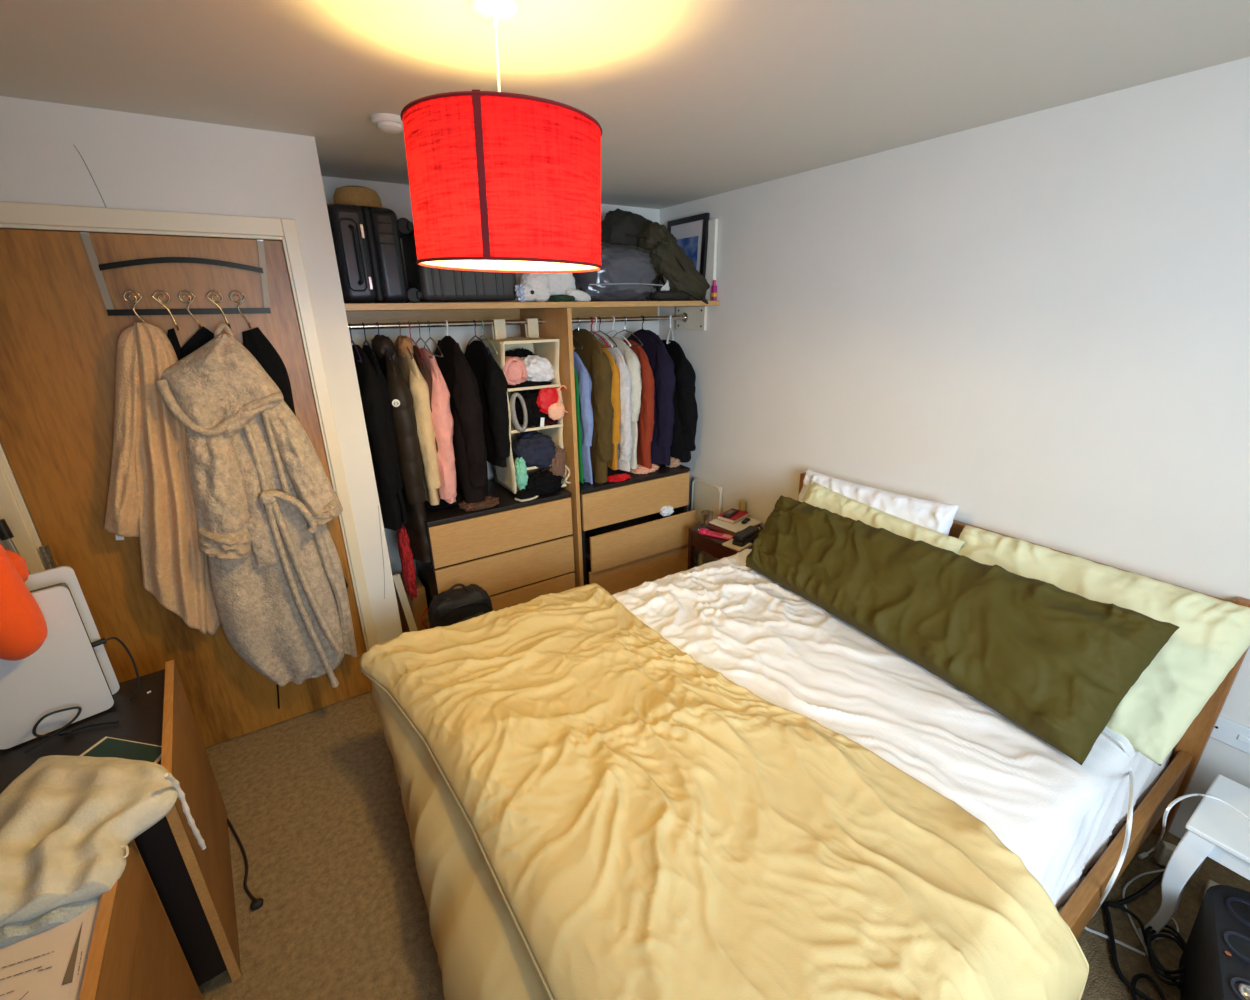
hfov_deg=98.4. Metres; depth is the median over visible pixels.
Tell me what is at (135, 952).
base cabinet
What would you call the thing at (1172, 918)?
charging cable
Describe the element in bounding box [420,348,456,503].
sweater
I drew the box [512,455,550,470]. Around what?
shelf
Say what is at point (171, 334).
cloth
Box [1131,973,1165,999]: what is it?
power cable
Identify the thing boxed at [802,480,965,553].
pillow
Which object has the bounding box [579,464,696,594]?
dresser
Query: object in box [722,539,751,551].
notebook
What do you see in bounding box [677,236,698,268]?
photograph
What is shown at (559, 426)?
shelf
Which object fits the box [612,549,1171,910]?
sheet
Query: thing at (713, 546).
bedside table
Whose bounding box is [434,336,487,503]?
jacket
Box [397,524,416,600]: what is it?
scarf
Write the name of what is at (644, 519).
shirt
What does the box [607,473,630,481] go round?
scarf
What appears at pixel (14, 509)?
trim
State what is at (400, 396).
coat
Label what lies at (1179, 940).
coiled cable
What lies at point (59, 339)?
door
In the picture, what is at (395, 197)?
wall
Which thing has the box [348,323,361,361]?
clothes hanger
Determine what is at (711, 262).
board
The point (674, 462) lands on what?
scarf
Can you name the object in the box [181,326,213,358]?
jacket
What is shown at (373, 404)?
coat
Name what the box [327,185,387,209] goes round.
sun hat
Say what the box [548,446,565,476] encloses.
shirt
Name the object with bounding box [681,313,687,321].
socket
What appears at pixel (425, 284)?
suitcase
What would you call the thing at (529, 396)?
shirt
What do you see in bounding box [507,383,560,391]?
shelf
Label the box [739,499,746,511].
perfume bottle
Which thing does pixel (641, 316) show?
clothes hanger
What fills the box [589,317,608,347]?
clothes hanger
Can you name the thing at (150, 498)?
robe
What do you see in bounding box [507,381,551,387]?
shirt
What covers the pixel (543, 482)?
shirt
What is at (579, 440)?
dress
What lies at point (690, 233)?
picture frame
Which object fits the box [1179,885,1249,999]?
speaker
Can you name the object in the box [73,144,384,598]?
trim
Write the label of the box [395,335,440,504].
fleece
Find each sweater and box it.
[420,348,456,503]
[502,356,527,384]
[600,343,620,469]
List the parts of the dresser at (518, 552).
drawer, drawer, drawer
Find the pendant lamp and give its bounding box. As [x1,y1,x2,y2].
[400,0,601,272]
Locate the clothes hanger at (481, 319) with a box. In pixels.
[477,319,497,353]
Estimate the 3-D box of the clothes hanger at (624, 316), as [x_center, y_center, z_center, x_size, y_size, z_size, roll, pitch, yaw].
[0.000,-1.042,3.315,0.006,0.168,0.388,-13,23,-30]
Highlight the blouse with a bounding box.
[607,337,641,468]
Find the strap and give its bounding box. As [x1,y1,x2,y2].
[277,685,279,708]
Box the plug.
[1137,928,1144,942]
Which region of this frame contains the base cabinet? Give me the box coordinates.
[79,839,203,999]
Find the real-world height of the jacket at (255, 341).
1.197 m
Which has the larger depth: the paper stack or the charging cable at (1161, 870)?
the charging cable at (1161, 870)
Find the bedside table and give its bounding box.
[688,522,762,569]
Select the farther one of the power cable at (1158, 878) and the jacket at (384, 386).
the jacket at (384, 386)
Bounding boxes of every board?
[393,574,417,631]
[705,219,717,300]
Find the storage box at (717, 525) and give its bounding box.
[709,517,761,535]
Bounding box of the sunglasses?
[741,518,749,523]
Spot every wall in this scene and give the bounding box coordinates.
[0,96,402,643]
[322,176,659,575]
[659,57,1249,838]
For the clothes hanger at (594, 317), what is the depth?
3.15 m
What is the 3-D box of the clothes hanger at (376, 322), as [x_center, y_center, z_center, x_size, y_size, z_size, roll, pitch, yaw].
[-1.182,-0.770,2.603,0.006,0.168,0.388,-13,23,-30]
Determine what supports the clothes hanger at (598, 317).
hanging from the frame at (555, 319)
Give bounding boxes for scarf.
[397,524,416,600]
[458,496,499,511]
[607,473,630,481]
[629,464,658,473]
[666,457,680,467]
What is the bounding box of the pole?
[0,519,30,573]
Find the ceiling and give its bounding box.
[0,0,1249,208]
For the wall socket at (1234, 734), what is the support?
attached to the wall at (1036, 325)
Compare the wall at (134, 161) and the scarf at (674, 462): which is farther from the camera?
the scarf at (674, 462)
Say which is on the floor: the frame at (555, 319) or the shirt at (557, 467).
the frame at (555, 319)
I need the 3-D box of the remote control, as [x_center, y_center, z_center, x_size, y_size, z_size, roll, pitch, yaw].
[0.650,0.081,3.325,0.048,0.018,0.140,13,24,33]
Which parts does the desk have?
panel, panel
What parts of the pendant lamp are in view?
cord, lamp shade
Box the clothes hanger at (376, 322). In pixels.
[376,322,390,359]
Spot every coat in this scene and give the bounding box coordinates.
[352,345,401,530]
[371,334,430,562]
[572,329,613,482]
[662,340,697,462]
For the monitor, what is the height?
0.445 m
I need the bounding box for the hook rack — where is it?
[80,232,270,329]
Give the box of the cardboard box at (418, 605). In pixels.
[393,574,429,632]
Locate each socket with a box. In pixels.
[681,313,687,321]
[1210,715,1249,753]
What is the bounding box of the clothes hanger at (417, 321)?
[415,321,432,357]
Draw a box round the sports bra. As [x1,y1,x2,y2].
[537,385,567,426]
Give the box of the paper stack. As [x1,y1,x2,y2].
[0,898,100,999]
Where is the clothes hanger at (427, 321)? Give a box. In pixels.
[424,321,442,356]
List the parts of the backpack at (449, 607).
handle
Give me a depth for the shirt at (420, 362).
2.58 m
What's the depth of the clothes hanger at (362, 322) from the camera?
2.54 m
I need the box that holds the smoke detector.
[371,113,402,133]
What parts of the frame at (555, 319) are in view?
hanging rail, divider panel, hanging rail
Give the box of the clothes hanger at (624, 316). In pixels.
[613,316,642,345]
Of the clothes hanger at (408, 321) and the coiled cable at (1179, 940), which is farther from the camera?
the clothes hanger at (408, 321)
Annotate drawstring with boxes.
[564,465,569,483]
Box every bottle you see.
[711,280,716,299]
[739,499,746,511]
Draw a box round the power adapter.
[1154,840,1176,866]
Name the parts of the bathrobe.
panel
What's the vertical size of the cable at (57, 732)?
0.079 m
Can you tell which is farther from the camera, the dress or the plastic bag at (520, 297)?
the dress
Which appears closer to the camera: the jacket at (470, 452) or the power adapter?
the power adapter
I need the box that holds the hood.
[154,334,283,437]
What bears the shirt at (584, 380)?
hanging from the clothes hanger
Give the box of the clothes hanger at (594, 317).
[591,317,612,347]
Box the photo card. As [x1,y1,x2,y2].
[80,737,161,763]
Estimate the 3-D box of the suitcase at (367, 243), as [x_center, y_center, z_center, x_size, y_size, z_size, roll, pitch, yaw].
[-1.164,-1.085,2.422,0.265,0.384,0.375,-13,23,-30]
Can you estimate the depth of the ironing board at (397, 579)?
2.83 m
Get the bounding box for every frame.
[344,301,719,587]
[667,213,709,276]
[798,472,1249,939]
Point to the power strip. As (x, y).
(1209, 883)
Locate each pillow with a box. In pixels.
[746,495,1179,764]
[798,469,958,534]
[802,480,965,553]
[958,525,1249,765]
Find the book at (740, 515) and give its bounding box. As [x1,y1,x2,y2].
[717,508,748,523]
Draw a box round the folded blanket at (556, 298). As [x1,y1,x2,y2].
[547,294,574,301]
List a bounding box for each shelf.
[344,301,719,310]
[495,471,565,491]
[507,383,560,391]
[511,419,562,432]
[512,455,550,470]
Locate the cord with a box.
[421,608,428,628]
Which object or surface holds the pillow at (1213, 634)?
on the sheet
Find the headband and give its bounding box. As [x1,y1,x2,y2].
[510,392,527,431]
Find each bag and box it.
[0,755,205,947]
[515,283,528,301]
[572,246,669,301]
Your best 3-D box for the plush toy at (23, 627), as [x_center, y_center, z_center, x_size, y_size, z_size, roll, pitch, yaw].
[-1.650,0.240,1.408,0.168,0.357,0.249,-13,23,-30]
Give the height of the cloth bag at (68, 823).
0.304 m
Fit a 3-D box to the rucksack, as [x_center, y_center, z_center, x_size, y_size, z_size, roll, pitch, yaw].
[0.167,-1.428,3.197,0.670,0.527,0.382,3,20,10]
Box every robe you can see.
[104,322,220,635]
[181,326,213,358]
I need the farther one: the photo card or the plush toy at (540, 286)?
the plush toy at (540, 286)
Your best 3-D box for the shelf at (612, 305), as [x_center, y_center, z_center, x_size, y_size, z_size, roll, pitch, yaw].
[-0.461,-1.080,2.997,2.063,0.028,0.624,-13,23,-30]
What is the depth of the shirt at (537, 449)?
2.96 m
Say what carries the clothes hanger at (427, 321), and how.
hanging from the frame at (555, 319)
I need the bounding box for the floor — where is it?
[198,566,1249,999]
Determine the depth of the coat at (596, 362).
3.09 m
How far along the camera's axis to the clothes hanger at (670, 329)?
3.43 m
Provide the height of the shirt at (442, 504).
0.047 m
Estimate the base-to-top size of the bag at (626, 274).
0.307 m
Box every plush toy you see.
[0,543,47,660]
[519,273,590,301]
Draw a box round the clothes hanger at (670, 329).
[666,315,673,343]
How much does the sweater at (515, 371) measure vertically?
0.152 m
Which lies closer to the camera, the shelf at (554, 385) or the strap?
the strap
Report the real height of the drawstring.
0.124 m
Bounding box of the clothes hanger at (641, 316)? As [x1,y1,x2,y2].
[627,316,660,344]
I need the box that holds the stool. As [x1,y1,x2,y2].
[1144,774,1249,943]
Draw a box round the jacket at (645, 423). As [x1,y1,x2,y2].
[623,340,654,468]
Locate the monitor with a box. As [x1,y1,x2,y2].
[0,566,119,748]
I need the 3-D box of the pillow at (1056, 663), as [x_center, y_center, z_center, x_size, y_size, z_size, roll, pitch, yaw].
[1.042,0.336,2.075,0.430,0.398,1.437,-12,22,-28]
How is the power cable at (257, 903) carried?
on the floor
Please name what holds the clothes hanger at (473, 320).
hanging from the frame at (555, 319)
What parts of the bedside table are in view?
leg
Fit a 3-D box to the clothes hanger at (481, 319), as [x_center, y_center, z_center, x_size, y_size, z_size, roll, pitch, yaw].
[-0.752,-0.869,2.862,0.006,0.168,0.388,-13,23,-30]
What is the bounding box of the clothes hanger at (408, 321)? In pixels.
[408,321,422,358]
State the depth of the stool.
1.48 m
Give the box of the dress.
[574,368,583,482]
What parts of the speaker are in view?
knob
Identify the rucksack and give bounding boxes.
[601,208,709,303]
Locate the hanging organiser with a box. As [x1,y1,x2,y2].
[481,318,565,493]
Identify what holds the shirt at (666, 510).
in the dresser at (620, 560)
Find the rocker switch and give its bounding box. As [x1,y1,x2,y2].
[1237,734,1249,743]
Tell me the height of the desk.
0.684 m
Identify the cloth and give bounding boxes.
[167,328,180,360]
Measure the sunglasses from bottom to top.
0.021 m
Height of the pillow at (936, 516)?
0.384 m
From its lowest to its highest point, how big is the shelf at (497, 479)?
0.022 m
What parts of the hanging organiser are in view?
panel, panel, panel, panel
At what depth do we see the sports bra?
2.91 m
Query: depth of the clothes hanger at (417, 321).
2.66 m
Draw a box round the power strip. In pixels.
[1202,879,1219,900]
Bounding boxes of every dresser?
[416,480,574,610]
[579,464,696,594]
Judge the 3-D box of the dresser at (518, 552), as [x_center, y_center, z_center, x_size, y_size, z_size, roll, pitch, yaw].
[-0.769,0.345,3.199,0.804,0.800,0.492,-13,23,-30]
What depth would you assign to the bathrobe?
2.09 m
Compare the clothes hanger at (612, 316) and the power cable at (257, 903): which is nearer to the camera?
the power cable at (257, 903)
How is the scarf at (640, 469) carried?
on the dresser at (620, 560)
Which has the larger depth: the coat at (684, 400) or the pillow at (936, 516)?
the coat at (684, 400)
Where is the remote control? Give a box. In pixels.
[722,509,737,517]
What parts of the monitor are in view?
plate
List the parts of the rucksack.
lid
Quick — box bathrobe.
[154,323,356,687]
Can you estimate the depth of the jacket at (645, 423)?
3.29 m
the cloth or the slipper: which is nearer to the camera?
the cloth
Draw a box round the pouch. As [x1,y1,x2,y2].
[699,528,732,539]
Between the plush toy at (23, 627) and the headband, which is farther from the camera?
the headband
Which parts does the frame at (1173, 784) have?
post, headboard rail, rail, post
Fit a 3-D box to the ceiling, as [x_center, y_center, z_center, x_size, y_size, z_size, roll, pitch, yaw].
[-0.287,-0.947,0.730,4.322,0.080,4.690,-13,23,-30]
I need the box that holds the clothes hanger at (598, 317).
[593,317,616,346]
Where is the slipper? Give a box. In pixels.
[514,489,538,501]
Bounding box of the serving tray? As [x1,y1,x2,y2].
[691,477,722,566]
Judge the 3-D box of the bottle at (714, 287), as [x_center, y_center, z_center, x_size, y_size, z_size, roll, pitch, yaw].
[0.538,-1.264,3.251,0.029,0.116,0.029,-13,23,-30]
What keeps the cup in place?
on the sports bra
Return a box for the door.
[0,229,371,747]
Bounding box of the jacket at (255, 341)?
[242,327,347,588]
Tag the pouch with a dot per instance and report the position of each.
(704, 531)
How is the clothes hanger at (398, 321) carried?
hanging from the frame at (555, 319)
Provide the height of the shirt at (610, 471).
0.058 m
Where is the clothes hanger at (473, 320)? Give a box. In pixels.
[466,320,489,354]
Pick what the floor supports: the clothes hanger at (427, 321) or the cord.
the cord
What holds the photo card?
on the desk
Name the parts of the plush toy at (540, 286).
leg, leg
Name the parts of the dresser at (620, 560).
drawer, drawer, drawer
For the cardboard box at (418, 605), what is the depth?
3.01 m
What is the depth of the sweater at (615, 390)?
3.14 m
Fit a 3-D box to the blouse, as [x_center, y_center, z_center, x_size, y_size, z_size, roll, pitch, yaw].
[-0.061,-0.622,3.420,0.104,0.786,0.524,-13,23,-30]
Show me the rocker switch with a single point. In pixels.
(1241, 738)
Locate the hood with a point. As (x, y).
(219, 389)
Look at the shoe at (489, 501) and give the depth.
2.83 m
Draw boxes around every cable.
[24,706,118,752]
[92,637,139,701]
[227,817,263,909]
[1084,729,1145,955]
[1103,871,1163,999]
[1107,902,1183,992]
[1122,869,1164,945]
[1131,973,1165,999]
[1138,794,1249,858]
[1145,925,1185,985]
[1155,917,1178,939]
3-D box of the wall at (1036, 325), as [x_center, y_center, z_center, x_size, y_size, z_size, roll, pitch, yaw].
[1.505,-0.187,2.214,0.100,2.397,4.690,-13,23,-30]
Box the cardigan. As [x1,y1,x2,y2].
[598,339,632,471]
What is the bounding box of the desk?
[0,660,241,986]
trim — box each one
[0,201,377,651]
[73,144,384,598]
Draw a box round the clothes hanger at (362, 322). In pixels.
[362,322,375,360]
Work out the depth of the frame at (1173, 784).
1.67 m
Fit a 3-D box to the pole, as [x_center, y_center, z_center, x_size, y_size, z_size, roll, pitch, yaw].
[-2.014,0.608,1.986,0.160,1.150,0.032,0,20,1]
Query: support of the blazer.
hanging from the clothes hanger at (473, 320)
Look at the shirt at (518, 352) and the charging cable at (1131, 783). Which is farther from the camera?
the shirt at (518, 352)
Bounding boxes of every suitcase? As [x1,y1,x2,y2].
[328,204,407,303]
[398,218,515,302]
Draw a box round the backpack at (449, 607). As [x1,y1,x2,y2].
[428,583,492,628]
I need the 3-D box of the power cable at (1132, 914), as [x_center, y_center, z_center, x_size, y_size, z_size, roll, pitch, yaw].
[1.524,1.292,1.552,0.058,0.010,0.261,-1,20,-1]
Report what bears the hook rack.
hanging from the door
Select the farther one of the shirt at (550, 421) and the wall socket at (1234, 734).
the shirt at (550, 421)
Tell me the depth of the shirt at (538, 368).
2.88 m
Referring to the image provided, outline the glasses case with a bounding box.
[732,526,758,546]
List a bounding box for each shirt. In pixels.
[413,345,439,496]
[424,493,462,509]
[505,348,536,357]
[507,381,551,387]
[511,430,555,468]
[514,457,527,489]
[515,389,548,426]
[521,355,553,380]
[525,470,562,495]
[545,415,557,424]
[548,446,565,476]
[573,351,592,483]
[579,467,625,481]
[585,514,653,538]
[660,505,673,515]
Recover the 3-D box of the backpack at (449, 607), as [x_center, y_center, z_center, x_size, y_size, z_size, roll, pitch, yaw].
[-0.833,0.657,2.785,0.319,0.497,0.196,-13,23,-30]
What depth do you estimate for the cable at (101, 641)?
1.67 m
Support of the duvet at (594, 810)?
on the sheet
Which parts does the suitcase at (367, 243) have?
handle, zip frame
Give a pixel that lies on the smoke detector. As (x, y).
(388, 123)
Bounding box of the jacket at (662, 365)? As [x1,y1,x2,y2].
[628,330,675,465]
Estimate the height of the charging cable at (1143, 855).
0.682 m
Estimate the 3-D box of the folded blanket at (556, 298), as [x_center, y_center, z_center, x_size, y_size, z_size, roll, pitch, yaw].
[-0.328,-1.046,2.802,0.164,0.038,0.100,-13,23,-30]
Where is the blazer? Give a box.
[464,340,509,467]
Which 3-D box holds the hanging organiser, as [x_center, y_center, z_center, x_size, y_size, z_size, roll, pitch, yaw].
[-0.570,-0.528,3.039,0.324,0.931,0.343,-13,23,-30]
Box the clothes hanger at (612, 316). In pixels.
[600,316,630,346]
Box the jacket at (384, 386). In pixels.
[362,345,407,523]
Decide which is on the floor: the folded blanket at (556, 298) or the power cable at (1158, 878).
the power cable at (1158, 878)
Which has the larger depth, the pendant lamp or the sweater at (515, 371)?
the sweater at (515, 371)
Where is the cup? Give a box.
[548,403,564,419]
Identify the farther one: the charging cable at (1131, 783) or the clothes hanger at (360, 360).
the clothes hanger at (360, 360)
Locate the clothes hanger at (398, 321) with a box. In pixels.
[395,321,412,358]
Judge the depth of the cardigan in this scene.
3.18 m
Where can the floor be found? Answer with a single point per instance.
(312, 800)
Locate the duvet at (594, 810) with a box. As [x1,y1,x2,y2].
[360,583,1088,999]
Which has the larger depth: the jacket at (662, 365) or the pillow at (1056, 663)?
the jacket at (662, 365)
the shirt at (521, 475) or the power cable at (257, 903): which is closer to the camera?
the power cable at (257, 903)

